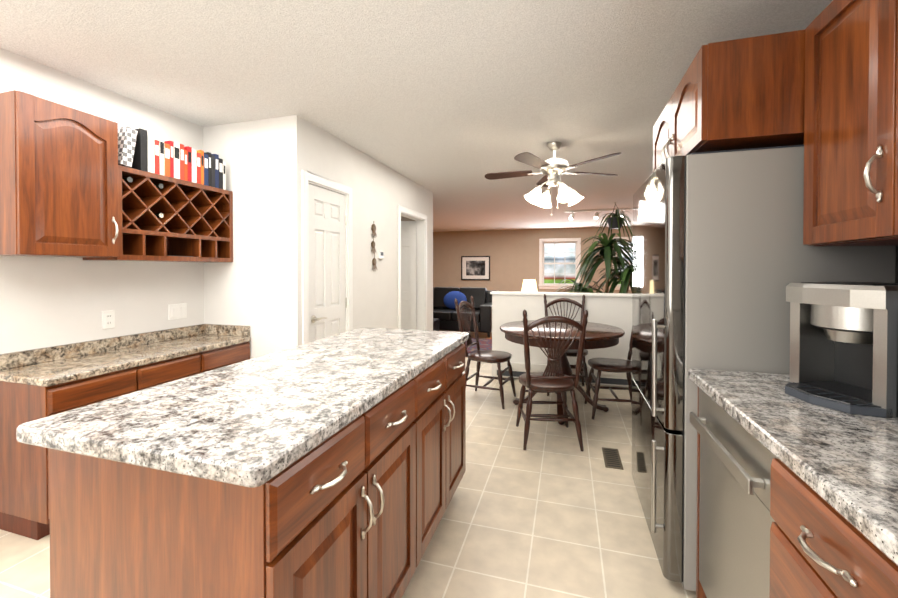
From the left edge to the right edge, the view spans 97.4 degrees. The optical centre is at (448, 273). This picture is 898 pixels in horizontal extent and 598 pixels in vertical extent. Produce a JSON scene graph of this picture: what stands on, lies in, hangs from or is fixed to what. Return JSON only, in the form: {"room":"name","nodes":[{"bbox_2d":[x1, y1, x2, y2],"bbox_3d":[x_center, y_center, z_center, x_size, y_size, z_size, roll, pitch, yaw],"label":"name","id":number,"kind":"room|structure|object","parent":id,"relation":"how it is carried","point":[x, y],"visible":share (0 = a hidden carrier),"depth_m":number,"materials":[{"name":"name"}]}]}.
{"room":"dining room and kitchen","nodes":[
{"label":"dining room and kitchen","id":0,"kind":"room"},
{"bbox_2d":[0,48,203,353],"bbox_3d":[-2.643,0.067,1.200,0.120,2.450,4.200,0,1,17],"label":"wall","id":1,"kind":"structure","parent":0,"point":[49,301],"depth_m":2.42,"materials":[{"name":"white paint"}]},
{"bbox_2d":[0,90,118,257],"bbox_3d":[-2.113,-0.484,2.121,0.356,0.780,0.440,0,1,17],"label":"upper cabinet","id":2,"kind":"object","parent":1,"relation":"attached to","point":[58,180],"visible":1,"depth_m":2.01,"materials":[{"name":"brown wood"}]},
{"bbox_2d":[102,310,114,328],"bbox_3d":[-2.177,0.295,2.525,0.009,0.115,0.075,0,1,17],"label":"outlet","id":3,"kind":"object","parent":1,"relation":"attached to","point":[108,319],"visible":1,"depth_m":2.52,"materials":[{"name":"white plastic"}]},
{"bbox_2d":[83,165,232,261],"bbox_3d":[-1.960,-0.363,2.745,0.296,0.558,0.837,0,1,17],"label":"wine rack","id":4,"kind":"object","parent":1,"relation":"attached to","point":[196,221],"visible":0.73,"depth_m":2.68,"materials":[{"name":"brown wood"}]},
{"bbox_2d":[122,177,132,182],"bbox_3d":[-2.058,-0.568,2.426,0.268,0.072,0.074,0,1,17],"label":"wine bottle","id":5,"kind":"object","parent":4,"relation":"in","point":[128,179],"visible":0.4,"depth_m":2.38,"materials":[{"name":"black glass"}]},
{"bbox_2d":[154,184,162,188],"bbox_3d":[-2.003,-0.570,2.608,0.268,0.072,0.074,0,1,17],"label":"wine bottle","id":6,"kind":"object","parent":4,"relation":"in","point":[158,186],"visible":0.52,"depth_m":2.57,"materials":[{"name":"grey glass"}]},
{"bbox_2d":[154,213,163,217],"bbox_3d":[-2.003,-0.380,2.610,0.268,0.072,0.074,0,1,17],"label":"wine bottle","id":7,"kind":"object","parent":4,"relation":"in","point":[159,215],"visible":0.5,"depth_m":2.57,"materials":[{"name":"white glass"}]},
{"bbox_2d":[118,126,225,189],"bbox_3d":[-1.932,-0.770,2.714,0.221,0.257,0.746,0,1,17],"label":"books","id":8,"kind":"object","parent":4,"relation":"on","point":[140,149],"visible":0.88,"depth_m":2.60,"materials":[{"name":"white paper"}]},
{"bbox_2d":[168,303,186,319],"bbox_3d":[-2.042,0.285,2.975,0.010,0.115,0.145,0,1,17],"label":"light switch","id":9,"kind":"object","parent":1,"relation":"attached to","point":[177,311],"visible":1,"depth_m":2.97,"materials":[{"name":"white plastic"}]},
{"bbox_2d":[203,117,283,358],"bbox_3d":[-1.653,0.045,3.159,0.890,2.450,0.120,0,1,17],"label":"wall","id":10,"kind":"structure","parent":0,"point":[245,287],"depth_m":3.05,"materials":[{"name":"white paint"}]},
{"bbox_2d":[0,358,695,597],"bbox_3d":[-0.447,1.331,2.200,4.700,0.100,7.350,0,1,17],"label":"floor","id":11,"kind":"structure","parent":0,"point":[552,510],"depth_m":2.03,"materials":[{"name":"beige tile"}]},
{"bbox_2d":[0,324,250,539],"bbox_3d":[-1.936,0.845,2.529,0.474,0.865,1.264,0,1,17],"label":"base cabinet","id":12,"kind":"object","parent":11,"relation":"on","point":[38,383],"depth_m":2.07,"materials":[{"name":"brown wood"}]},
{"bbox_2d":[49,339,467,597],"bbox_3d":[-0.431,0.843,1.642,0.710,0.888,1.580,0,1,17],"label":"kitchen island","id":13,"kind":"object","parent":11,"relation":"on","point":[334,466],"depth_m":0.95,"materials":[{"name":"brown wood"}]},
{"bbox_2d":[16,327,468,490],"bbox_3d":[-0.461,0.377,1.646,0.715,0.040,1.680,0,1,17],"label":"island countertop","id":14,"kind":"structure","parent":13,"relation":"on","point":[233,425],"depth_m":1.04,"materials":[{"name":"white stone"}]},
{"bbox_2d":[454,296,515,408],"bbox_3d":[0.370,0.752,3.964,0.514,1.023,0.456,0,1,25],"label":"dining chair","id":15,"kind":"object","parent":11,"relation":"on","point":[479,356],"visible":0.85,"depth_m":3.94,"materials":[{"name":"brown wood"}]},
{"bbox_2d":[516,309,587,450],"bbox_3d":[0.761,0.762,3.022,0.456,1.023,0.514,0,1,3],"label":"dining chair","id":16,"kind":"object","parent":11,"relation":"on","point":[545,381],"visible":1,"depth_m":2.85,"materials":[{"name":"brown wood"}]},
{"bbox_2d":[500,320,624,424],"bbox_3d":[1.040,0.884,3.707,1.120,0.760,1.120,0,1,17],"label":"dining table","id":17,"kind":"object","parent":11,"relation":"on","point":[598,335],"visible":0.6,"depth_m":3.45,"materials":[{"name":"brown wood"}]},
{"bbox_2d":[543,294,590,397],"bbox_3d":[1.265,0.749,4.260,0.456,1.023,0.514,0,1,11],"label":"dining chair","id":18,"kind":"object","parent":11,"relation":"on","point":[573,353],"visible":0.46,"depth_m":4.41,"materials":[{"name":"brown wood"}]},
{"bbox_2d":[585,331,631,419],"bbox_3d":[1.531,0.756,3.583,0.514,1.023,0.456,0,1,11],"label":"dining chair","id":19,"kind":"object","parent":11,"relation":"on","point":[612,365],"visible":0.52,"depth_m":3.56,"materials":[{"name":"brown wood"}]},
{"bbox_2d":[602,447,623,469],"bbox_3d":[1.125,1.272,2.725,0.110,0.005,0.300,0,1,17],"label":"floor vent","id":20,"kind":"object","parent":11,"relation":"in","point":[612,458],"visible":1,"depth_m":2.71,"materials":[{"name":"metal"}]},
{"bbox_2d":[690,388,777,597],"bbox_3d":[1.122,0.862,1.149,0.618,0.861,0.598,0,1,17],"label":"dishwasher","id":21,"kind":"object","parent":11,"relation":"on","point":[736,519],"visible":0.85,"depth_m":1.20,"materials":[{"name":"grey metal"}]},
{"bbox_2d":[632,144,895,591],"bbox_3d":[1.317,0.396,1.907,0.759,1.775,0.880,0,1,17],"label":"refrigerator","id":22,"kind":"object","parent":11,"relation":"on","point":[723,256],"visible":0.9,"depth_m":1.54,"materials":[{"name":"grey metal"}]},
{"bbox_2d":[688,368,897,597],"bbox_3d":[0.880,0.792,0.267,0.706,1.020,2.480,0,1,17],"label":"base cabinet","id":23,"kind":"object","parent":11,"relation":"on","point":[834,502],"depth_m":0.81,"materials":[{"name":"grey stone"}]},
{"bbox_2d":[785,282,897,417],"bbox_3d":[1.226,0.199,1.132,0.387,0.343,0.308,0,1,-8],"label":"coffee maker","id":24,"kind":"object","parent":23,"relation":"on","point":[843,346],"visible":1,"depth_m":1.13,"materials":[{"name":"metal"}]},
{"bbox_3d":[1.058,0.898,5.195,0.500,0.700,0.440,0,1,17],"label":"side table","id":25,"kind":"object","parent":11,"relation":"on","visible":0},
{"bbox_2d":[521,279,537,291],"bbox_3d":[1.058,0.312,5.189,0.230,0.468,0.230,0,1,17],"label":"table lamp","id":26,"kind":"object","parent":25,"relation":"on","point":[529,285],"visible":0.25,"depth_m":5.11,"materials":[{"name":"fabric"}]},
{"bbox_2d":[283,115,432,348],"bbox_3d":[-0.742,0.031,4.441,0.120,2.450,3.100,0,1,17],"label":"wall","id":27,"kind":"structure","parent":0,"point":[381,192],"depth_m":3.82,"materials":[{"name":"white paint"}]},
{"bbox_2d":[301,170,352,343],"bbox_3d":[-1.069,0.241,3.351,0.148,2.061,0.720,0,1,17],"label":"trim","id":28,"kind":"structure","parent":27,"relation":"attached to","point":[307,177],"depth_m":3.14,"materials":[{"name":"white wood"}]},
{"bbox_2d":[308,184,346,341],"bbox_3d":[-1.012,0.277,3.337,0.093,1.970,0.565,0,1,17],"label":"closet door","id":29,"kind":"structure","parent":27,"relation":"in","point":[327,266],"depth_m":3.32,"materials":[{"name":"white paint"}]},
{"bbox_2d":[371,224,376,271],"bbox_3d":[-0.774,-0.278,4.082,0.014,0.524,0.136,0,1,17],"label":"wall decor","id":30,"kind":"object","parent":27,"relation":"attached to","point":[373,250],"visible":0.9,"depth_m":4.07,"materials":[{"name":"metal"}]},
{"bbox_2d":[378,250,383,258],"bbox_3d":[-0.728,-0.204,4.231,0.022,0.085,0.110,0,1,17],"label":"thermostat","id":31,"kind":"object","parent":27,"relation":"attached to","point":[380,254],"visible":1,"depth_m":4.21,"materials":[{"name":"white plastic"}]},
{"bbox_2d":[401,221,415,329],"bbox_3d":[-0.876,0.249,5.522,0.748,1.979,0.419,0,1,17],"label":"hall door","id":32,"kind":"structure","parent":27,"relation":"in","point":[408,275],"depth_m":5.57,"materials":[{"name":"white paint"}]},
{"bbox_2d":[398,205,426,329],"bbox_3d":[-0.524,0.216,5.171,0.148,2.071,0.990,0,1,17],"label":"door frame","id":33,"kind":"structure","parent":27,"relation":"attached to","point":[420,219],"depth_m":5.56,"materials":[{"name":"white wood"}]},
{"bbox_2d":[401,216,414,220],"bbox_3d":[-1.933,0.010,6.353,3.260,2.450,0.120,0,1,17],"label":"wall","id":34,"kind":"structure","parent":0,"point":[404,218],"depth_m":5.90,"materials":[{"name":"beige paint"}]},
{"bbox_2d":[0,0,832,231],"bbox_3d":[0.436,-1.251,5.118,8.500,0.100,13.500,0,1,17],"label":"ceiling","id":35,"kind":"structure","parent":0,"point":[449,104],"depth_m":2.26,"materials":[{"name":"white paint"}]},
{"bbox_2d":[485,142,620,215],"bbox_3d":[0.927,-0.856,3.632,1.232,0.656,1.257,0,1,17],"label":"ceiling fan","id":36,"kind":"object","parent":35,"relation":"hanging from","point":[553,169],"visible":1,"depth_m":3.55,"materials":[{"name":"silver metal"}]},
{"bbox_2d":[565,208,630,219],"bbox_3d":[2.837,-1.133,7.557,1.200,0.188,0.125,0,1,17],"label":"track light","id":37,"kind":"object","parent":35,"relation":"attached to","point":[572,215],"visible":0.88,"depth_m":7.55,"materials":[{"name":"white metal"}]},
{"bbox_2d":[592,202,632,248],"bbox_3d":[2.826,-0.713,6.769,0.789,1.011,0.895,0,1,17],"label":"hanging plant","id":38,"kind":"object","parent":35,"relation":"hanging from","point":[614,221],"visible":0.9,"depth_m":6.67,"materials":[{"name":"green plant"}]},
{"bbox_2d":[439,330,491,357],"bbox_3d":[1.492,1.260,8.665,8.500,0.100,6.150,0,1,17],"label":"floor","id":39,"kind":"structure","parent":0,"point":[481,335],"depth_m":7.89,"materials":[{"name":"brown wood"}]},
{"bbox_2d":[433,287,497,336],"bbox_3d":[-0.090,0.751,8.209,2.130,0.928,0.977,0,1,17],"label":"sofa","id":40,"kind":"object","parent":39,"relation":"on","point":[444,311],"visible":0.5,"depth_m":8.07,"materials":[{"name":"black leather"}]},
{"bbox_2d":[466,338,491,353],"bbox_3d":[-0.084,1.223,6.893,3.000,0.011,1.350,0,1,17],"label":"living room rug","id":41,"kind":"object","parent":39,"relation":"on","point":[485,344],"depth_m":6.69,"materials":[{"name":"carpet"}]},
{"bbox_2d":[433,318,438,330],"bbox_3d":[-0.733,1.020,7.163,1.000,0.387,0.600,0,1,17],"label":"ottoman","id":42,"kind":"object","parent":41,"relation":"on","point":[435,324],"depth_m":7.11,"materials":[{"name":"black leather"}]},
{"bbox_2d":[556,233,632,293],"bbox_3d":[2.175,0.355,5.539,1.830,1.778,1.369,0,1,17],"label":"dracaena","id":43,"kind":"object","parent":39,"relation":"on","point":[609,248],"visible":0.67,"depth_m":5.38,"materials":[{"name":"plant"}]},
{"bbox_2d":[433,226,632,293],"bbox_3d":[2.305,-0.044,11.367,8.500,2.450,0.120,0,1,17],"label":"wall","id":44,"kind":"structure","parent":0,"point":[514,258],"depth_m":11.51,"materials":[{"name":"beige paint"}]},
{"bbox_2d":[461,256,489,279],"bbox_3d":[0.790,-0.163,11.743,0.880,0.722,0.026,0,1,17],"label":"framed picture","id":45,"kind":"object","parent":44,"relation":"attached to","point":[475,267],"visible":0.98,"depth_m":11.74,"materials":[{"name":"black paper"}]},
{"bbox_2d":[538,238,580,288],"bbox_3d":[3.111,-0.277,11.091,1.160,1.422,0.161,0,1,17],"label":"window","id":46,"kind":"structure","parent":44,"relation":"in","point":[554,241],"depth_m":11.10,"materials":[{"name":"white wood"}]},
{"bbox_2d":[613,237,632,289],"bbox_3d":[4.950,-0.271,10.540,1.120,1.422,0.161,0,1,17],"label":"window","id":47,"kind":"structure","parent":44,"relation":"in","point":[619,285],"depth_m":10.62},
{"bbox_2d":[490,291,632,386],"bbox_3d":[1.488,0.740,4.574,2.020,1.030,0.160,0,1,17],"label":"wall","id":48,"kind":"structure","parent":0,"point":[613,309],"depth_m":4.57,"materials":[{"name":"white paint"}]},
{"bbox_2d":[494,362,632,386],"bbox_3d":[1.451,1.146,4.489,1.880,0.190,0.068,0,1,17],"label":"baseboard heater","id":49,"kind":"object","parent":48,"relation":"attached to","point":[606,378],"visible":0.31,"depth_m":4.47,"materials":[{"name":"metal"}]},
{"bbox_2d":[895,245,897,282],"bbox_3d":[1.578,0.067,1.141,0.120,2.450,6.510,0,1,17],"label":"wall","id":50,"kind":"structure","parent":0,"point":[896,273],"depth_m":1.41,"materials":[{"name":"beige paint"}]},
{"bbox_2d":[653,30,804,171],"bbox_3d":[1.387,-0.701,1.874,0.666,0.370,0.916,0,1,17],"label":"upper cabinet","id":51,"kind":"object","parent":50,"relation":"attached to","point":[744,93],"visible":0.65,"depth_m":1.49,"materials":[{"name":"brown wood"}]},
{"bbox_2d":[803,0,897,246],"bbox_3d":[1.366,-0.488,1.182,0.307,0.780,0.418,0,1,17],"label":"upper cabinet","id":52,"kind":"object","parent":50,"relation":"attached to","point":[851,134],"depth_m":1.22,"materials":[{"name":"brown wood"}]},
{"bbox_2d":[883,0,897,243],"bbox_3d":[1.247,-0.484,0.783,0.307,0.780,0.415,0,1,17],"label":"upper cabinet","id":53,"kind":"object","parent":50,"relation":"attached to","point":[890,7],"depth_m":1.04,"materials":[{"name":"brown wood"}]},
{"label":"outside","id":54,"kind":"structure","parent":0,"visible":0},
{"bbox_2d":[544,242,632,283],"bbox_3d":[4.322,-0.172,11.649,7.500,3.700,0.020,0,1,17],"label":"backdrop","id":55,"kind":"structure","parent":54,"point":[564,253],"depth_m":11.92,"materials":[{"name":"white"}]}
]}

